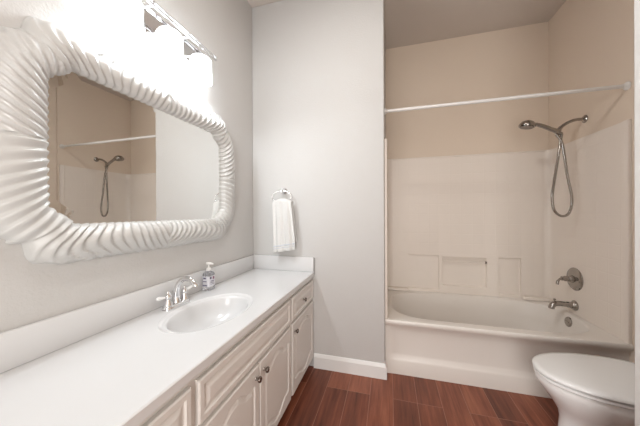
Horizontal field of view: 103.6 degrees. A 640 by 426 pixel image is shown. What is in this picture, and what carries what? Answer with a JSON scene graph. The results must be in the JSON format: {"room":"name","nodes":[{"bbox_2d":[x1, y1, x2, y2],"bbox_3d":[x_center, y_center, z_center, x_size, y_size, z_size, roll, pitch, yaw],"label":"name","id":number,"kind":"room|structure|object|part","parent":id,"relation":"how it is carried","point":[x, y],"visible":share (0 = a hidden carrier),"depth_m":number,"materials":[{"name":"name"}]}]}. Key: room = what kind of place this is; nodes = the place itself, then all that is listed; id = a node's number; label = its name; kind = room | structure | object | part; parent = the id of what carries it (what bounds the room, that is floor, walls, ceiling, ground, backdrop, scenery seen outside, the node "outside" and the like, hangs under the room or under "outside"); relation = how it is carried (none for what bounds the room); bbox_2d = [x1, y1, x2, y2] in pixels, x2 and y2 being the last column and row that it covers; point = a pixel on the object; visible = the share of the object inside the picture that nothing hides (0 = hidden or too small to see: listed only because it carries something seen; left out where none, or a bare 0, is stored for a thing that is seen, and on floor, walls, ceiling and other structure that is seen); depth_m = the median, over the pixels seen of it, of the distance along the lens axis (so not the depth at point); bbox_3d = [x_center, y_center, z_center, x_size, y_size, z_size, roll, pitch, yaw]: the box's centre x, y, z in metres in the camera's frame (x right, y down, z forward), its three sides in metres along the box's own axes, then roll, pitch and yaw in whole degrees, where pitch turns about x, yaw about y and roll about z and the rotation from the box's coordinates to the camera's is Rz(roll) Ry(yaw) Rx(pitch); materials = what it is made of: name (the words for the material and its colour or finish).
{"room":"bathroom","nodes":[
{"label":"bathroom","id":0,"kind":"room"},
{"bbox_2d":[0,0,252,332],"bbox_3d":[-0.944,-0.266,1.138,0.100,3.075,4.293,0,0,15],"label":"wall","id":1,"kind":"structure","parent":0,"point":[29,292],"depth_m":1.30,"materials":[{"name":"beige paint"}]},
{"bbox_2d":[0,16,234,263],"bbox_3d":[-0.806,-0.247,1.316,0.070,0.874,1.256,0,0,15],"label":"wall mirror","id":2,"kind":"object","parent":1,"relation":"attached to","point":[100,158],"visible":1,"depth_m":1.00,"materials":[{"name":"white plastic"}]},
{"bbox_2d":[47,71,220,223],"bbox_3d":[-0.819,-0.247,1.320,0.001,0.577,0.939,0,0,15],"label":"mirror glass","id":3,"kind":"object","parent":2,"relation":"attached to","point":[117,156],"depth_m":1.12,"materials":[{"name":"silver mirror"}]},
{"bbox_2d":[0,254,253,373],"bbox_3d":[-0.876,0.428,1.144,0.020,0.121,2.219,0,0,15],"label":"backsplash","id":4,"kind":"structure","parent":1,"relation":"attached to","point":[20,345],"depth_m":0.99,"materials":[{"name":"stone"}]},
{"bbox_2d":[108,0,216,86],"bbox_3d":[-0.782,-0.897,1.279,0.141,0.235,0.675,0,0,15],"label":"vanity light","id":5,"kind":"object","parent":1,"relation":"attached to","point":[129,19],"visible":1,"depth_m":1.25,"materials":[{"name":"silver metal"}]},
{"bbox_3d":[-0.826,-0.852,1.076,0.120,0.146,0.120,0,0,15],"label":"lamp shade","id":6,"kind":"part","parent":5,"relation":"part of","materials":[{"name":"white glass"}]},
{"bbox_3d":[-0.768,-0.852,1.288,0.120,0.146,0.120,0,0,15],"label":"lamp shade","id":7,"kind":"part","parent":5,"relation":"part of","materials":[{"name":"white glass"}]},
{"bbox_3d":[-0.749,-0.974,1.270,0.008,0.026,0.675,0,0,15],"label":"rail","id":8,"kind":"part","parent":5,"relation":"part of","materials":[{"name":"silver metal"}]},
{"bbox_3d":[-0.709,-0.853,1.500,0.120,0.146,0.120,0,0,15],"label":"lamp shade","id":9,"kind":"part","parent":5,"relation":"part of","materials":[{"name":"white glass"}]},
{"bbox_2d":[252,0,385,365],"bbox_3d":[0.083,-0.274,2.556,1.124,3.075,1.013,0,0,15],"label":"wall","id":10,"kind":"structure","parent":0,"point":[319,85],"depth_m":2.03,"materials":[{"name":"beige paint"}]},
{"bbox_2d":[272,188,291,200],"bbox_3d":[-0.311,-0.145,2.104,0.181,0.132,0.068,0,0,15],"label":"towel ring","id":11,"kind":"object","parent":10,"relation":"attached to","point":[284,190],"visible":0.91,"depth_m":2.10,"materials":[{"name":"silver metal"}]},
{"bbox_2d":[272,199,296,252],"bbox_3d":[-0.294,0.104,2.071,0.200,0.447,0.077,0,0,15],"label":"hand towel","id":12,"kind":"object","parent":11,"relation":"hanging from","point":[284,227],"visible":1,"depth_m":2.05,"materials":[{"name":"white fabric"}]},
{"bbox_2d":[314,353,386,379],"bbox_3d":[0.235,1.207,2.010,0.578,0.115,0.060,0,0,15],"label":"baseboard","id":13,"kind":"structure","parent":10,"relation":"attached to","point":[377,370],"depth_m":1.98,"materials":[{"name":"white paint"}]},
{"bbox_2d":[384,81,630,114],"bbox_3d":[1.240,-0.817,1.825,1.503,0.074,0.052,0,0,17],"label":"shower curtain rod","id":14,"kind":"object","parent":10,"relation":"attached to","point":[627,85],"visible":1,"depth_m":1.77,"materials":[{"name":"white metal"}]},
{"bbox_2d":[247,0,565,48],"bbox_3d":[0.396,-1.858,0.711,2.922,0.100,4.393,0,0,15],"label":"ceiling","id":15,"kind":"structure","parent":0,"point":[407,22],"depth_m":2.33,"materials":[{"name":"beige paint"}]},
{"bbox_2d":[277,366,558,425],"bbox_3d":[0.410,1.317,0.718,2.922,0.100,4.393,0,0,15],"label":"floor","id":16,"kind":"structure","parent":0,"point":[322,397],"depth_m":1.66,"materials":[{"name":"red wood"}]},
{"bbox_2d":[138,278,313,425],"bbox_3d":[-0.598,0.896,1.075,0.589,0.747,2.208,0,0,15],"label":"vanity cabinet","id":17,"kind":"object","parent":16,"relation":"on","point":[253,382],"visible":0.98,"depth_m":1.17,"materials":[{"name":"white paint"}]},
{"bbox_2d":[0,254,314,425],"bbox_3d":[-0.613,0.497,1.071,0.567,0.262,2.223,0,0,15],"label":"countertop","id":18,"kind":"structure","parent":17,"relation":"on","point":[115,361],"depth_m":0.89,"materials":[{"name":"stone"}]},
{"bbox_2d":[156,276,198,310],"bbox_3d":[-0.748,0.407,1.312,0.186,0.159,0.188,0,0,-36],"label":"sink faucet","id":19,"kind":"object","parent":18,"relation":"on","point":[177,301],"visible":1,"depth_m":1.31,"materials":[{"name":"silver metal"}]},
{"bbox_3d":[-0.782,0.420,1.236,0.018,0.021,0.046,0,0,19],"label":"lever","id":20,"kind":"part","parent":19,"relation":"part of","materials":[{"name":"silver metal"}]},
{"bbox_3d":[-0.768,0.432,1.275,0.042,0.077,0.042,0,0,15],"label":"handle","id":21,"kind":"part","parent":19,"relation":"part of","materials":[{"name":"silver metal"}]},
{"bbox_3d":[-0.754,0.477,1.325,0.056,0.020,0.160,0,0,15],"label":"plate","id":22,"kind":"part","parent":19,"relation":"part of","materials":[{"name":"silver metal"}]},
{"bbox_3d":[-0.741,0.432,1.375,0.042,0.077,0.042,0,0,15],"label":"handle","id":23,"kind":"part","parent":19,"relation":"part of","materials":[{"name":"silver metal"}]},
{"bbox_3d":[-0.700,0.401,1.310,0.156,0.146,0.042,0,0,15],"label":"spout","id":24,"kind":"part","parent":19,"relation":"part of","materials":[{"name":"silver metal"}]},
{"bbox_2d":[158,293,253,333],"bbox_3d":[-0.546,0.557,1.273,0.360,0.141,0.524,0,0,15],"label":"sink basin","id":25,"kind":"object","parent":18,"relation":"in","point":[209,313],"depth_m":1.36,"materials":[{"name":"white ceramic"}]},
{"bbox_2d":[202,262,214,290],"bbox_3d":[-0.704,0.398,1.598,0.055,0.177,0.067,0,0,15],"label":"soap dispenser","id":26,"kind":"object","parent":18,"relation":"on","point":[208,278],"visible":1,"depth_m":1.58,"materials":[{"name":"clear plastic"}]},
{"bbox_2d":[202,271,214,290],"bbox_3d":[-0.706,0.424,1.599,0.052,0.124,0.067,0,0,15],"label":"bottle","id":27,"kind":"object","parent":26,"relation":"attached to","point":[208,278],"depth_m":1.57,"materials":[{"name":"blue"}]},
{"bbox_3d":[-0.465,0.624,0.592,0.017,0.150,0.420,0,0,15],"label":"drawer","id":28,"kind":"part","parent":17,"relation":"part of","materials":[{"name":"white paint"}]},
{"bbox_3d":[-0.348,0.946,1.013,0.017,0.457,0.391,0,0,15],"label":"door","id":29,"kind":"part","parent":17,"relation":"part of","materials":[{"name":"white paint"}]},
{"bbox_3d":[-0.296,0.622,1.204,0.017,0.150,0.790,0,0,15],"label":"drawer","id":30,"kind":"part","parent":17,"relation":"part of","materials":[{"name":"white paint"}]},
{"bbox_3d":[-0.283,0.769,1.164,0.028,0.029,0.029,0,0,15],"label":"knob","id":31,"kind":"part","parent":17,"relation":"part of","materials":[{"name":"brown metal"}]},
{"bbox_3d":[-0.263,0.768,1.237,0.028,0.029,0.029,0,0,15],"label":"knob","id":32,"kind":"part","parent":17,"relation":"part of","materials":[{"name":"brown metal"}]},
{"bbox_3d":[-0.242,0.945,1.397,0.017,0.457,0.391,0,0,15],"label":"door","id":33,"kind":"part","parent":17,"relation":"part of","materials":[{"name":"white paint"}]},
{"bbox_3d":[-0.122,0.620,1.833,0.017,0.150,0.455,0,0,15],"label":"drawer","id":34,"kind":"part","parent":17,"relation":"part of","materials":[{"name":"white paint"}]},
{"bbox_3d":[-0.121,0.943,1.834,0.017,0.457,0.455,0,0,15],"label":"door","id":35,"kind":"part","parent":17,"relation":"part of","materials":[{"name":"white paint"}]},
{"bbox_2d":[385,290,633,398],"bbox_3d":[1.344,1.042,2.176,1.498,0.435,0.847,0,0,15],"label":"bathtub","id":36,"kind":"object","parent":16,"relation":"on","point":[490,342],"visible":0.9,"depth_m":1.90,"materials":[{"name":"white ceramic"}]},
{"bbox_2d":[388,290,626,343],"bbox_3d":[1.345,0.990,2.181,1.498,0.332,0.835,0,0,15],"label":"basin","id":37,"kind":"object","parent":36,"relation":"in","point":[414,317],"depth_m":2.14,"materials":[{"name":"white ceramic"}]},
{"bbox_2d":[384,119,631,343],"bbox_3d":[1.344,0.119,2.187,1.498,1.411,0.851,0,0,15],"label":"shower surround","id":38,"kind":"object","parent":36,"relation":"on","point":[487,224],"visible":0.99,"depth_m":2.42,"materials":[{"name":"white plastic"}]},
{"bbox_3d":[0.648,0.122,2.357,0.067,1.410,0.807,0,0,15],"label":"panel","id":39,"kind":"part","parent":38,"relation":"part of","materials":[{"name":"white plastic"}]},
{"bbox_3d":[1.449,0.118,2.577,1.460,1.410,0.043,0,0,15],"label":"panel","id":40,"kind":"part","parent":38,"relation":"part of","materials":[{"name":"white plastic"}]},
{"bbox_2d":[548,298,578,310],"bbox_3d":[1.984,0.748,2.069,0.181,0.087,0.080,0,0,15],"label":"tub spout","id":41,"kind":"object","parent":38,"relation":"attached to","point":[573,304],"visible":1,"depth_m":2.05,"materials":[{"name":"silver metal"}]},
{"bbox_3d":[1.980,0.757,2.070,0.174,0.067,0.048,0,0,15],"label":"spout","id":42,"kind":"part","parent":41,"relation":"part of","materials":[{"name":"silver metal"}]},
{"bbox_2d":[556,267,582,290],"bbox_3d":[2.004,0.536,2.062,0.138,0.184,0.184,0,0,15],"label":"shower valve","id":43,"kind":"object","parent":38,"relation":"attached to","point":[574,277],"visible":1,"depth_m":2.03,"materials":[{"name":"silver metal"}]},
{"bbox_3d":[2.015,0.536,2.059,0.078,0.060,0.060,0,0,15],"label":"valve stem","id":44,"kind":"part","parent":43,"relation":"part of","materials":[{"name":"silver metal"}]},
{"bbox_3d":[2.028,0.117,1.975,0.067,1.410,0.807,0,0,15],"label":"panel","id":45,"kind":"part","parent":38,"relation":"part of","materials":[{"name":"white plastic"}]},
{"bbox_3d":[2.009,0.882,2.042,0.024,0.080,0.080,0,0,15],"label":"overflow plate","id":46,"kind":"part","parent":36,"relation":"part of","materials":[{"name":"silver metal"}]},
{"bbox_2d":[532,353,634,425],"bbox_3d":[1.545,0.876,1.247,0.803,0.768,0.410,0,0,15],"label":"toilet","id":47,"kind":"object","parent":16,"relation":"on","point":[586,390],"visible":0.99,"depth_m":1.23,"materials":[{"name":"white ceramic"}]},
{"bbox_3d":[1.447,0.851,1.274,0.592,0.018,0.400,0,0,15],"label":"seat","id":48,"kind":"part","parent":47,"relation":"part of","materials":[{"name":"plastic"}]},
{"bbox_2d":[385,22,548,158],"bbox_3d":[1.469,-0.280,2.646,1.502,3.075,0.100,0,0,15],"label":"wall","id":49,"kind":"structure","parent":0,"point":[514,61],"depth_m":2.58,"materials":[{"name":"beige paint"}]},
{"bbox_2d":[549,0,634,362],"bbox_3d":[1.729,-0.276,0.399,0.197,3.075,4.293,0,0,15],"label":"wall","id":50,"kind":"structure","parent":0,"point":[591,42],"depth_m":1.89,"materials":[{"name":"beige paint"}]},
{"bbox_2d":[518,115,587,216],"bbox_3d":[1.854,-0.363,2.028,0.428,0.794,0.114,0,0,15],"label":"shower","id":51,"kind":"object","parent":50,"relation":"attached to","point":[527,124],"visible":1,"depth_m":2.00,"materials":[{"name":"silver metal"}]},
{"bbox_3d":[1.837,-0.678,2.032,0.200,0.121,0.033,0,0,15],"label":"handle","id":52,"kind":"part","parent":51,"relation":"part of","materials":[{"name":"silver metal"}]},
{"bbox_3d":[1.976,-0.701,1.982,0.166,0.081,0.026,0,0,23],"label":"shower arm","id":53,"kind":"part","parent":51,"relation":"part of","materials":[{"name":"silver metal"}]},
{"bbox_2d":[634,0,639,425],"bbox_3d":[1.421,-0.276,0.707,0.755,3.075,0.122,0,0,15],"label":"wall partition","id":54,"kind":"structure","parent":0,"point":[636,2],"depth_m":0.85,"materials":[{"name":"white paint"}]}
]}

